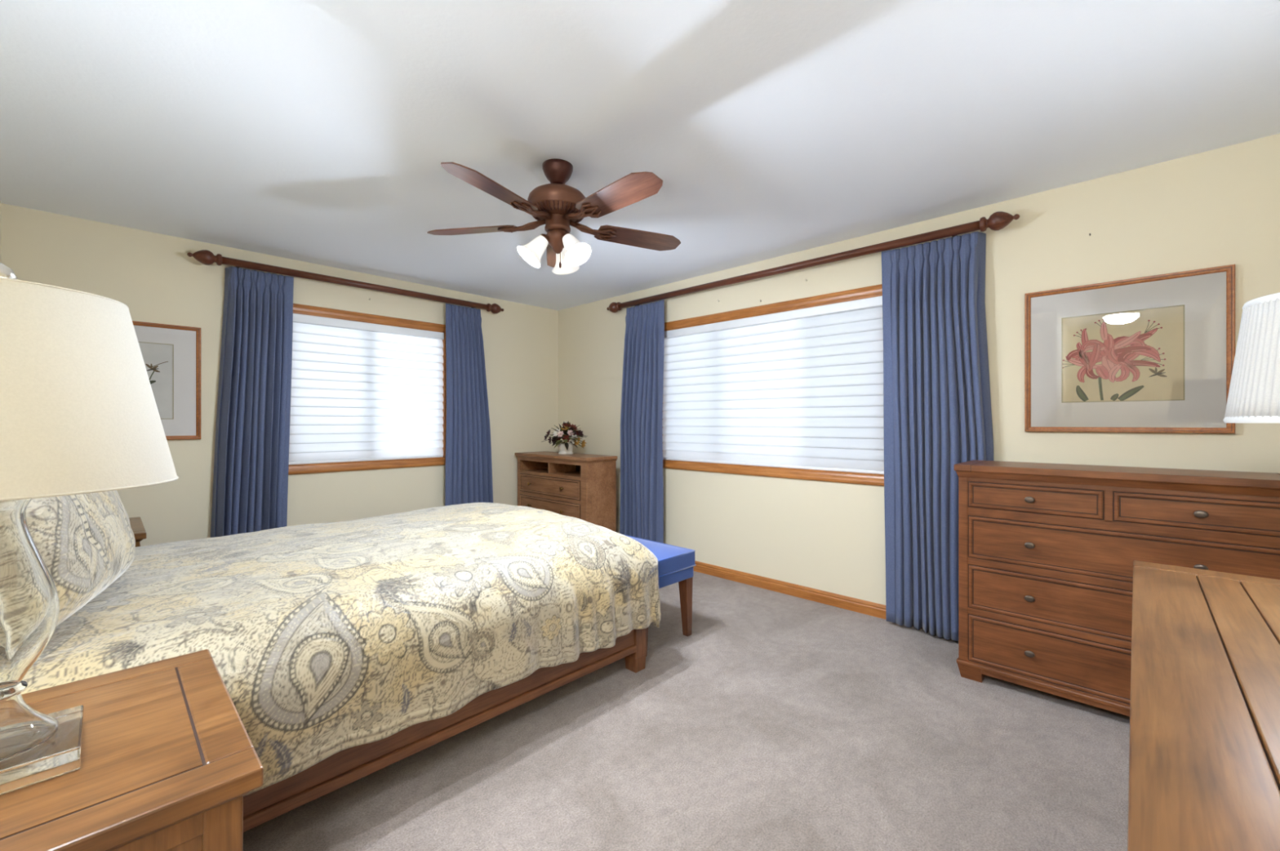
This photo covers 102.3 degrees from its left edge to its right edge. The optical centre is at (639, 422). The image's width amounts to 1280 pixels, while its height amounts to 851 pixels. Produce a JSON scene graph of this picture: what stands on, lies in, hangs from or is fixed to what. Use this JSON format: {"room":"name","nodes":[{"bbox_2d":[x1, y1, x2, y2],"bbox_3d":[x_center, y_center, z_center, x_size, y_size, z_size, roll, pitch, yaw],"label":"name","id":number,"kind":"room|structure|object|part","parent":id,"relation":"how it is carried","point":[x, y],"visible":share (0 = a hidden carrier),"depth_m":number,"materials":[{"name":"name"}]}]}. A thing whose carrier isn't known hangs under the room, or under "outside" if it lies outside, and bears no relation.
{"room":"bedroom","nodes":[
{"label":"bedroom","id":0,"kind":"room"},
{"bbox_2d":[0,201,1,262],"bbox_3d":[-2.173,0.013,1.435,3.882,2.440,0.160,0,0,44],"label":"wall","id":1,"kind":"structure","parent":0,"point":[0,202],"depth_m":2.81,"materials":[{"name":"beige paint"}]},
{"bbox_2d":[1,203,558,546],"bbox_3d":[-2.313,0.013,4.205,0.160,2.440,3.957,0,0,44],"label":"wall","id":2,"kind":"structure","parent":0,"point":[153,274],"depth_m":3.52,"materials":[{"name":"beige paint"}]},
{"bbox_2d":[132,320,200,439],"bbox_3d":[-3.119,-0.258,3.232,0.022,0.742,0.563,0,0,44],"label":"framed picture","id":3,"kind":"object","parent":2,"relation":"attached to","point":[171,353],"visible":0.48,"depth_m":3.34,"materials":[{"name":"white paper"}]},
{"bbox_2d":[138,342,173,418],"bbox_3d":[-3.127,-0.262,3.231,0.001,0.500,0.320,0,0,44],"label":"print","id":4,"kind":"object","parent":3,"relation":"attached to","point":[157,357],"depth_m":3.30,"materials":[{"name":"white paper"}]},
{"bbox_2d":[186,249,503,314],"bbox_3d":[-2.133,-1.082,4.164,0.152,0.098,2.305,0,0,44],"label":"curtain rod","id":5,"kind":"object","parent":2,"relation":"attached to","point":[206,257],"visible":1,"depth_m":3.87,"materials":[{"name":"brown wood"}]},
{"bbox_2d":[210,266,293,537],"bbox_3d":[-2.690,0.079,3.583,0.136,2.269,0.474,0,0,44],"label":"curtain","id":6,"kind":"object","parent":5,"relation":"hanging from","point":[250,492],"visible":0.83,"depth_m":3.56,"materials":[{"name":"blue fabric"}]},
{"bbox_2d":[444,303,493,506],"bbox_3d":[-1.564,0.079,4.759,0.129,2.269,0.511,0,0,44],"label":"curtain","id":7,"kind":"object","parent":5,"relation":"hanging from","point":[468,464],"visible":0.84,"depth_m":4.69,"materials":[{"name":"blue fabric"}]},
{"bbox_2d":[288,303,446,475],"bbox_3d":[-2.235,-0.247,4.272,0.179,1.266,1.344,0,0,44],"label":"window","id":8,"kind":"structure","parent":2,"relation":"in","point":[303,309],"depth_m":4.22,"materials":[{"name":"brown wood"}]},
{"bbox_2d":[288,313,444,465],"bbox_3d":[-2.205,-0.247,4.242,0.064,1.124,1.200,0,0,44],"label":"window shade","id":9,"kind":"object","parent":8,"relation":"attached to","point":[360,391],"visible":0.91,"depth_m":4.18,"materials":[{"name":"white fabric"}]},
{"bbox_3d":[-2.203,0.304,4.241,0.020,0.021,1.200,0,0,44],"label":"rail","id":10,"kind":"part","parent":9,"relation":"part of","materials":[{"name":"white paint"}]},
{"bbox_2d":[557,443,573,454],"bbox_3d":[-0.703,0.253,4.888,0.172,0.100,0.172,0,0,44],"label":"vase","id":11,"kind":"object","parent":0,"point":[562,451],"depth_m":4.83,"materials":[{"name":"beige ceramic"}]},
{"bbox_2d":[0,0,1279,311],"bbox_3d":[-0.999,-1.257,1.797,5.472,0.100,6.005,0,0,44],"label":"ceiling","id":12,"kind":"structure","parent":0,"point":[321,132],"depth_m":1.98,"materials":[{"name":"white paint"}]},
{"bbox_2d":[426,159,680,275],"bbox_3d":[-0.358,-0.964,2.393,1.216,0.486,1.264,0,0,44],"label":"ceiling fan","id":13,"kind":"object","parent":12,"relation":"hanging from","point":[556,205],"visible":1,"depth_m":2.35,"materials":[{"name":"brown wood"}]},
{"bbox_3d":[-0.809,-0.932,2.505,0.455,0.036,0.142,0,0,10],"label":"blade","id":14,"kind":"part","parent":13,"relation":"part of","materials":[{"name":"brown wood"}]},
{"bbox_3d":[-0.589,-0.932,2.054,0.142,0.036,0.455,0,0,28],"label":"blade","id":15,"kind":"part","parent":13,"relation":"part of","materials":[{"name":"brown wood"}]},
{"bbox_3d":[-0.503,-0.794,2.391,0.132,0.148,0.142,0,0,44],"label":"lamp shade","id":16,"kind":"part","parent":13,"relation":"part of","materials":[{"name":"white glass"}]},
{"bbox_2d":[541,234,549,242],"bbox_3d":[-0.438,-0.855,2.408,0.076,0.056,0.051,0,0,-13],"label":"socket","id":17,"kind":"object","parent":13,"relation":"attached to","point":[544,237],"depth_m":2.39,"materials":[{"name":"brown metal"}]},
{"bbox_3d":[-0.448,-0.932,2.854,0.142,0.036,0.455,0,0,-8],"label":"blade","id":18,"kind":"part","parent":13,"relation":"part of","materials":[{"name":"brown wood"}]},
{"bbox_3d":[-0.376,-0.794,2.557,0.129,0.148,0.138,0,0,44],"label":"lamp shade","id":19,"kind":"part","parent":13,"relation":"part of","materials":[{"name":"white glass"}]},
{"bbox_3d":[-0.312,-0.816,2.373,0.072,0.080,0.052,0,0,44],"label":"bulb","id":20,"kind":"part","parent":13,"relation":"part of","materials":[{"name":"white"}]},
{"bbox_3d":[-0.284,-0.794,2.358,0.128,0.148,0.139,0,0,-18],"label":"lamp shade","id":21,"kind":"part","parent":13,"relation":"part of","materials":[{"name":"white glass"}]},
{"bbox_3d":[-0.091,-0.932,2.123,0.142,0.036,0.455,0,0,-44],"label":"blade","id":22,"kind":"part","parent":13,"relation":"part of","materials":[{"name":"brown wood"}]},
{"bbox_3d":[-0.004,-0.932,2.618,0.455,0.036,0.142,0,0,-26],"label":"blade","id":23,"kind":"part","parent":13,"relation":"part of","materials":[{"name":"brown wood"}]},
{"bbox_2d":[243,571,1129,850],"bbox_3d":[-0.999,1.283,1.797,5.472,0.100,6.005,0,0,44],"label":"floor","id":24,"kind":"structure","parent":0,"point":[782,722],"depth_m":1.88,"materials":[{"name":"carpet"}]},
{"bbox_2d":[0,649,263,850],"bbox_3d":[-1.009,0.893,0.859,0.627,0.680,0.532,0,0,44],"label":"nightstand","id":25,"kind":"object","parent":24,"relation":"on","point":[169,761],"visible":0.99,"depth_m":0.82,"materials":[{"name":"brown wood"}]},
{"bbox_2d":[0,262,178,795],"bbox_3d":[-1.019,0.149,0.819,0.426,0.807,0.426,0,0,35],"label":"table lamp","id":26,"kind":"object","parent":25,"relation":"on","point":[79,415],"visible":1,"depth_m":0.79,"materials":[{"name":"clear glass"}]},
{"bbox_3d":[-1.019,0.268,0.819,0.129,0.305,0.129,0,0,44],"label":"glass","id":27,"kind":"part","parent":26,"relation":"part of","materials":[{"name":"clear glass"}]},
{"bbox_3d":[-1.019,-0.050,0.819,0.424,0.310,0.424,0,0,44],"label":"lamp shade","id":28,"kind":"part","parent":26,"relation":"part of","materials":[{"name":"white fabric"}]},
{"bbox_3d":[-1.014,0.559,0.858,0.474,0.012,0.390,0,0,44],"label":"panel","id":29,"kind":"part","parent":25,"relation":"part of","materials":[{"name":"brown wood"}]},
{"bbox_2d":[128,516,146,546],"bbox_3d":[-2.882,0.893,2.619,0.627,0.680,0.532,0,0,44],"label":"nightstand","id":30,"kind":"object","parent":24,"relation":"on","point":[137,527],"visible":0.12,"depth_m":2.67,"materials":[{"name":"brown wood"}]},
{"bbox_2d":[243,628,645,832],"bbox_3d":[-1.356,0.738,2.343,1.680,0.990,2.267,0,0,44],"label":"bed","id":31,"kind":"object","parent":24,"relation":"on","point":[344,767],"visible":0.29,"depth_m":1.77,"materials":[{"name":"brown wood"}]},
{"bbox_2d":[21,502,661,796],"bbox_3d":[-1.285,0.778,2.403,1.815,0.536,2.315,0,0,44],"label":"duvet","id":32,"kind":"object","parent":31,"relation":"on","point":[324,640],"visible":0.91,"depth_m":1.78,"materials":[{"name":"fabric"}]},
{"bbox_2d":[26,490,135,626],"bbox_3d":[-1.687,0.345,1.478,0.285,0.422,0.740,0,0,-33],"label":"pillow","id":33,"kind":"object","parent":32,"relation":"on","point":[86,542],"visible":0.59,"depth_m":1.37,"materials":[{"name":"fabric"}]},
{"bbox_3d":[-0.022,1.033,2.582,0.080,0.400,0.074,0,0,44],"label":"post","id":34,"kind":"part","parent":31,"relation":"part of","materials":[{"name":"brown wood"}]},
{"bbox_2d":[515,451,617,532],"bbox_3d":[-0.730,0.768,4.888,1.105,0.930,0.377,0,0,44],"label":"chest","id":35,"kind":"object","parent":24,"relation":"on","point":[583,486],"visible":0.65,"depth_m":4.62,"materials":[{"name":"brown wood"}]},
{"bbox_3d":[-0.854,0.801,4.792,0.935,0.174,0.017,0,0,44],"label":"drawer","id":36,"kind":"part","parent":35,"relation":"part of","materials":[{"name":"brown wood"}]},
{"bbox_3d":[-0.854,0.593,4.792,0.935,0.174,0.017,0,0,44],"label":"drawer","id":37,"kind":"part","parent":35,"relation":"part of","materials":[{"name":"brown wood"}]},
{"bbox_2d":[541,421,587,454],"bbox_3d":[-0.696,0.144,4.872,0.416,0.318,0.402,0,0,44],"label":"flower arrangement","id":38,"kind":"object","parent":35,"relation":"on","point":[565,448],"visible":1,"depth_m":4.82,"materials":[{"name":"multicoloured plant"}]},
{"bbox_3d":[-0.780,0.095,4.805,0.089,0.069,0.052,0,0,44],"label":"flower","id":39,"kind":"part","parent":38,"relation":"part of","materials":[{"name":"white plant"}]},
{"bbox_3d":[-0.740,0.107,4.785,0.064,0.055,0.045,0,0,44],"label":"flower","id":40,"kind":"part","parent":38,"relation":"part of","materials":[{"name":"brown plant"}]},
{"bbox_3d":[-0.684,0.153,4.795,0.047,0.068,0.062,0,0,44],"label":"flower","id":41,"kind":"part","parent":38,"relation":"part of","materials":[{"name":"brown plant"}]},
{"bbox_3d":[-0.646,0.097,4.795,0.044,0.053,0.067,0,0,44],"label":"flower","id":42,"kind":"part","parent":38,"relation":"part of","materials":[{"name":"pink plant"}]},
{"bbox_3d":[-0.619,0.041,4.838,0.065,0.056,0.089,0,0,31],"label":"flower","id":43,"kind":"part","parent":38,"relation":"part of","materials":[{"name":"brown plant"}]},
{"bbox_3d":[-0.607,0.158,4.793,0.031,0.085,0.092,0,0,44],"label":"flower","id":44,"kind":"part","parent":38,"relation":"part of","materials":[{"name":"white plant"}]},
{"bbox_3d":[-0.586,0.178,4.802,0.025,0.069,0.074,0,0,36],"label":"flower","id":45,"kind":"part","parent":38,"relation":"part of","materials":[{"name":"brown plant"}]},
{"bbox_3d":[-0.552,0.105,4.829,0.041,0.074,0.086,0,0,18],"label":"flower","id":46,"kind":"part","parent":38,"relation":"part of","materials":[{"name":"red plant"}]},
{"bbox_3d":[-0.526,0.202,4.830,0.032,0.074,0.081,0,0,18],"label":"flower","id":47,"kind":"part","parent":38,"relation":"part of","materials":[{"name":"yellow plant"}]},
{"bbox_3d":[-0.606,0.443,5.021,1.015,0.180,0.010,0,0,44],"label":"panel","id":48,"kind":"part","parent":35,"relation":"part of","materials":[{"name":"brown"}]},
{"bbox_2d":[623,534,696,657],"bbox_3d":[-0.379,0.983,3.356,1.523,0.501,0.456,0,0,44],"label":"bench","id":49,"kind":"object","parent":24,"relation":"on","point":[676,564],"visible":0.17,"depth_m":2.96,"materials":[{"name":"blue fabric"}]},
{"bbox_3d":[0.011,1.065,2.729,0.060,0.336,0.060,0,0,44],"label":"leg","id":50,"kind":"part","parent":49,"relation":"part of","materials":[{"name":"brown wood"}]},
{"bbox_3d":[0.263,1.065,2.991,0.060,0.336,0.060,0,0,44],"label":"leg","id":51,"kind":"part","parent":49,"relation":"part of","materials":[{"name":"brown wood"}]},
{"bbox_2d":[953,460,1279,716],"bbox_3d":[2.054,0.718,2.253,1.109,1.031,0.415,0,0,44],"label":"dresser","id":52,"kind":"object","parent":24,"relation":"on","point":[1047,553],"visible":0.83,"depth_m":2.19,"materials":[{"name":"brown wood"}]},
{"bbox_3d":[1.734,1.028,2.292,0.038,0.029,0.028,0,0,44],"label":"knob","id":53,"kind":"part","parent":52,"relation":"part of","materials":[{"name":"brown metal"}]},
{"bbox_3d":[1.734,0.783,2.292,0.038,0.029,0.028,0,0,44],"label":"knob","id":54,"kind":"part","parent":52,"relation":"part of","materials":[{"name":"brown metal"}]},
{"bbox_3d":[1.734,0.546,2.292,0.038,0.029,0.028,0,0,44],"label":"knob","id":55,"kind":"part","parent":52,"relation":"part of","materials":[{"name":"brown metal"}]},
{"bbox_3d":[1.734,0.344,2.292,0.038,0.029,0.028,0,0,44],"label":"knob","id":56,"kind":"part","parent":52,"relation":"part of","materials":[{"name":"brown metal"}]},
{"bbox_3d":[1.748,0.344,2.303,0.485,0.122,0.017,0,0,44],"label":"drawer","id":57,"kind":"part","parent":52,"relation":"part of","materials":[{"name":"brown wood"}]},
{"bbox_3d":[2.061,1.167,2.260,1.093,0.041,0.394,0,0,44],"label":"moulding","id":58,"kind":"part","parent":52,"relation":"part of","materials":[{"name":"brown wood"}]},
{"bbox_3d":[1.932,1.028,2.126,0.997,0.222,0.017,0,0,44],"label":"drawer","id":59,"kind":"part","parent":52,"relation":"part of","materials":[{"name":"brown wood"}]},
{"bbox_3d":[1.932,0.783,2.126,0.997,0.206,0.017,0,0,44],"label":"drawer","id":60,"kind":"part","parent":52,"relation":"part of","materials":[{"name":"brown wood"}]},
{"bbox_3d":[1.932,0.546,2.126,0.997,0.200,0.017,0,0,44],"label":"drawer","id":61,"kind":"part","parent":52,"relation":"part of","materials":[{"name":"brown wood"}]},
{"bbox_3d":[2.116,0.344,1.948,0.485,0.122,0.017,0,0,44],"label":"drawer","id":62,"kind":"part","parent":52,"relation":"part of","materials":[{"name":"brown wood"}]},
{"bbox_3d":[2.105,0.546,1.935,0.038,0.029,0.028,0,0,44],"label":"knob","id":63,"kind":"part","parent":52,"relation":"part of","materials":[{"name":"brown metal"}]},
{"bbox_3d":[2.105,0.344,1.935,0.038,0.029,0.028,0,0,44],"label":"knob","id":64,"kind":"part","parent":52,"relation":"part of","materials":[{"name":"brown metal"}]},
{"bbox_2d":[1223,293,1279,423],"bbox_3d":[1.510,0.049,1.072,0.394,0.707,0.394,0,0,44],"label":"table lamp","id":65,"kind":"object","parent":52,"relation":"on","point":[1254,393],"visible":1,"depth_m":1.11,"materials":[{"name":"white fabric"}]},
{"bbox_3d":[1.510,-0.006,1.072,0.394,0.015,0.394,0,0,44],"label":"shade trim","id":66,"kind":"part","parent":65,"relation":"part of","materials":[{"name":"white fabric"}]},
{"bbox_3d":[1.510,-0.266,1.072,0.336,0.015,0.336,0,0,44],"label":"shade trim","id":67,"kind":"part","parent":65,"relation":"part of","materials":[{"name":"white fabric"}]},
{"bbox_2d":[1127,560,1279,850],"bbox_3d":[1.072,0.818,0.717,0.568,0.830,1.660,0,0,44],"label":"dresser","id":68,"kind":"object","parent":24,"relation":"on","point":[1204,747],"visible":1,"depth_m":0.72,"materials":[{"name":"brown wood"}]},
{"bbox_2d":[558,133,1279,605],"bbox_3d":[0.999,0.013,3.874,5.392,2.440,0.160,0,0,44],"label":"wall","id":69,"kind":"structure","parent":0,"point":[1220,206],"depth_m":2.81,"materials":[{"name":"beige paint"}]},
{"bbox_2d":[662,284,884,486],"bbox_3d":[0.914,-0.234,3.943,2.036,1.271,0.179,0,0,44],"label":"window","id":70,"kind":"structure","parent":69,"relation":"in","point":[871,479],"depth_m":3.72,"materials":[{"name":"brown wood"}]},
{"bbox_2d":[662,296,884,474],"bbox_3d":[0.885,-0.234,3.913,1.892,1.129,0.064,0,0,44],"label":"window shade","id":71,"kind":"object","parent":70,"relation":"attached to","point":[802,388],"visible":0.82,"depth_m":3.76,"materials":[{"name":"white fabric"}]},
{"bbox_3d":[0.883,0.320,3.911,1.892,0.021,0.020,0,0,44],"label":"rail","id":72,"kind":"part","parent":71,"relation":"part of","materials":[{"name":"white paint"}]},
{"bbox_2d":[693,560,922,628],"bbox_3d":[0.938,1.192,3.811,5.072,0.083,0.016,0,0,44],"label":"baseboard","id":73,"kind":"structure","parent":69,"relation":"attached to","point":[855,605],"depth_m":3.64,"materials":[{"name":"brown wood"}]},
{"bbox_2d":[606,211,1019,312],"bbox_3d":[0.851,-1.072,3.798,3.170,0.098,0.152,0,0,44],"label":"curtain rod","id":74,"kind":"object","parent":69,"relation":"attached to","point":[998,220],"visible":0.99,"depth_m":3.28,"materials":[{"name":"brown wood"}]},
{"bbox_2d":[619,300,664,543],"bbox_3d":[0.004,0.084,4.605,0.117,2.259,0.580,0,0,-42],"label":"curtain","id":75,"kind":"object","parent":74,"relation":"hanging from","point":[642,488],"visible":0.97,"depth_m":4.55,"materials":[{"name":"blue fabric"}]},
{"bbox_2d":[881,231,994,641],"bbox_3d":[1.696,0.084,2.966,0.582,2.259,0.120,0,0,39],"label":"curtain","id":76,"kind":"object","parent":74,"relation":"hanging from","point":[937,411],"visible":0.91,"depth_m":2.96,"materials":[{"name":"blue fabric"}]},
{"bbox_2d":[1024,264,1235,433],"bbox_3d":[2.310,-0.317,2.485,0.734,0.732,0.022,0,0,44],"label":"framed picture","id":77,"kind":"object","parent":69,"relation":"attached to","point":[1156,353],"visible":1,"depth_m":2.45,"materials":[{"name":"white paper"}]},
{"bbox_2d":[1062,306,1183,402],"bbox_3d":[2.314,-0.317,2.488,0.449,0.449,0.001,0,0,44],"label":"print","id":78,"kind":"object","parent":77,"relation":"attached to","point":[1120,353],"depth_m":2.48,"materials":[{"name":"beige"}]}
]}

